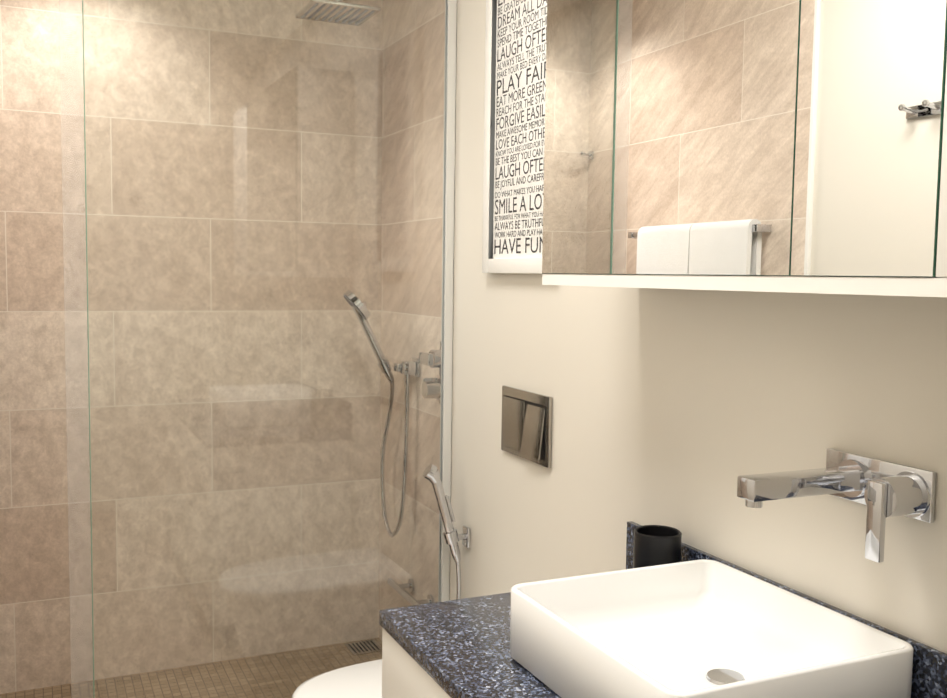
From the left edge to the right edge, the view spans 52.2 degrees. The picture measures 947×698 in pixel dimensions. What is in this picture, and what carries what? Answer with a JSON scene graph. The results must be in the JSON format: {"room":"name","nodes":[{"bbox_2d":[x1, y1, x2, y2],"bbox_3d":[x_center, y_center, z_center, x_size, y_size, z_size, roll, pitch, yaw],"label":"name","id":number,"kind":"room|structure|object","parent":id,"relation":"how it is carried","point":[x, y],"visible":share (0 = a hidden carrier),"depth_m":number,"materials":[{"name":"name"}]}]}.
{"room":"bathroom","nodes":[
{"label":"bathroom","id":0,"kind":"room"},
{"bbox_2d":[0,637,381,697],"bbox_3d":[-0.827,1.157,2.945,1.535,0.160,0.802,-1,5,-24],"label":"floor","id":1,"kind":"structure","parent":0,"point":[61,691],"depth_m":3.11,"materials":[{"name":"tile"}]},
{"bbox_2d":[59,0,456,697],"bbox_3d":[-0.507,-0.062,2.534,1.043,2.338,0.024,-1,5,-24],"label":"glass","id":2,"kind":"object","parent":1,"relation":"on","point":[447,246],"visible":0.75,"depth_m":2.54,"materials":[{"name":"clear glass"}]},
{"bbox_2d":[344,639,381,655],"bbox_3d":[-0.385,1.046,3.387,0.110,0.004,0.110,-1,5,-24],"label":"shower drain","id":3,"kind":"object","parent":1,"relation":"on","point":[366,645],"depth_m":3.38,"materials":[{"name":"silver metal"}]},
{"bbox_2d":[0,0,382,693],"bbox_3d":[-0.955,-0.056,3.172,1.535,2.540,0.100,-1,5,-24],"label":"wall","id":4,"kind":"structure","parent":0,"point":[38,554],"depth_m":3.12,"materials":[{"name":"tile"}]},
{"bbox_2d":[379,0,444,639],"bbox_3d":[-0.131,-0.038,3.095,0.100,2.540,0.726,-1,5,-24],"label":"wall","id":5,"kind":"structure","parent":0,"point":[409,309],"depth_m":3.12,"materials":[{"name":"tile"}]},
{"bbox_2d":[295,0,380,25],"bbox_3d":[-0.329,-1.069,2.912,0.371,0.140,0.204,-1,5,-24],"label":"shower head","id":6,"kind":"object","parent":5,"relation":"attached to","point":[329,14],"depth_m":2.86},
{"bbox_2d":[343,290,419,536],"bbox_3d":[-0.320,0.217,3.129,0.223,0.814,0.233,-1,5,-24],"label":"shower","id":7,"kind":"object","parent":5,"relation":"attached to","point":[408,366],"depth_m":3.09,"materials":[{"name":"silver metal"}]},
{"bbox_2d":[387,578,433,605],"bbox_3d":[-0.203,0.778,3.087,0.065,0.042,0.275,-1,5,-24],"label":"rail","id":8,"kind":"object","parent":5,"relation":"attached to","point":[399,587],"depth_m":3.08,"materials":[{"name":"silver metal"}]},
{"bbox_2d":[419,341,440,402],"bbox_3d":[-0.115,0.075,2.851,0.075,0.190,0.097,-1,5,-24],"label":"shower mixer","id":9,"kind":"object","parent":5,"relation":"attached to","point":[432,381],"depth_m":2.83,"materials":[{"name":"silver metal"}]},
{"bbox_2d":[450,0,946,653],"bbox_3d":[0.696,0.115,1.242,0.135,2.540,3.343,-1,5,-24],"label":"wall","id":10,"kind":"structure","parent":0,"point":[680,410],"depth_m":1.76,"materials":[{"name":"beige paint"}]},
{"bbox_2d":[423,464,469,599],"bbox_3d":[-0.087,0.605,2.671,0.123,0.593,0.109,-1,5,-24],"label":"bidet sprayer","id":11,"kind":"object","parent":10,"relation":"attached to","point":[451,535],"visible":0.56,"depth_m":2.63,"materials":[{"name":"silver metal"}]},
{"bbox_2d":[482,0,546,273],"bbox_3d":[0.114,-0.553,2.294,0.025,0.745,0.370,-1,5,-24],"label":"poster","id":12,"kind":"object","parent":10,"relation":"attached to","point":[514,109],"visible":0.9,"depth_m":2.33,"materials":[{"name":"paper"}]},
{"bbox_2d":[501,385,551,467],"bbox_3d":[0.118,0.183,2.320,0.024,0.164,0.246,-1,5,-24],"label":"flush plate","id":13,"kind":"object","parent":10,"relation":"attached to","point":[526,429],"visible":1,"depth_m":2.29,"materials":[{"name":"silver metal"}]},
{"bbox_2d":[542,0,946,296],"bbox_3d":[0.473,-0.450,1.279,0.214,0.747,1.178,-1,5,-24],"label":"upper cabinet","id":14,"kind":"object","parent":10,"relation":"attached to","point":[793,146],"visible":1,"depth_m":1.27,"materials":[{"name":"white paint"}]},
{"bbox_2d":[737,448,935,562],"bbox_3d":[0.476,0.216,1.316,0.205,0.120,0.187,-1,5,-24],"label":"faucet","id":15,"kind":"object","parent":10,"relation":"attached to","point":[882,490],"visible":1,"depth_m":1.30,"materials":[{"name":"silver metal"}]},
{"bbox_3d":[0.020,1.343,1.049,1.500,0.100,3.367,-1,5,-24],"label":"floor","id":16,"kind":"structure","parent":0,"visible":0},
{"bbox_2d":[292,659,381,697],"bbox_3d":[-0.141,0.989,2.268,0.565,0.415,0.364,-1,5,-24],"label":"toilet","id":17,"kind":"object","parent":16,"relation":"on","point":[362,680],"visible":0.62,"depth_m":2.25,"materials":[{"name":"white ceramic"}]},
{"bbox_2d":[379,521,946,697],"bbox_3d":[0.312,0.833,1.311,0.528,0.886,1.178,-1,5,-24],"label":"bathroom vanity","id":18,"kind":"object","parent":16,"relation":"on","point":[458,648],"visible":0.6,"depth_m":1.55,"materials":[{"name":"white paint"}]},
{"bbox_2d":[633,525,681,567],"bbox_3d":[0.329,0.396,1.734,0.084,0.142,0.084,-1,5,-24],"label":"cup","id":19,"kind":"object","parent":18,"relation":"on","point":[657,545],"visible":0.42,"depth_m":1.70,"materials":[{"name":"black"}]},
{"bbox_2d":[510,559,913,697],"bbox_3d":[0.321,0.437,1.398,0.398,0.111,0.440,-1,5,-24],"label":"sink","id":20,"kind":"object","parent":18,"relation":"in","point":[703,628],"visible":1,"depth_m":1.46,"materials":[{"name":"white ceramic"}]}
]}

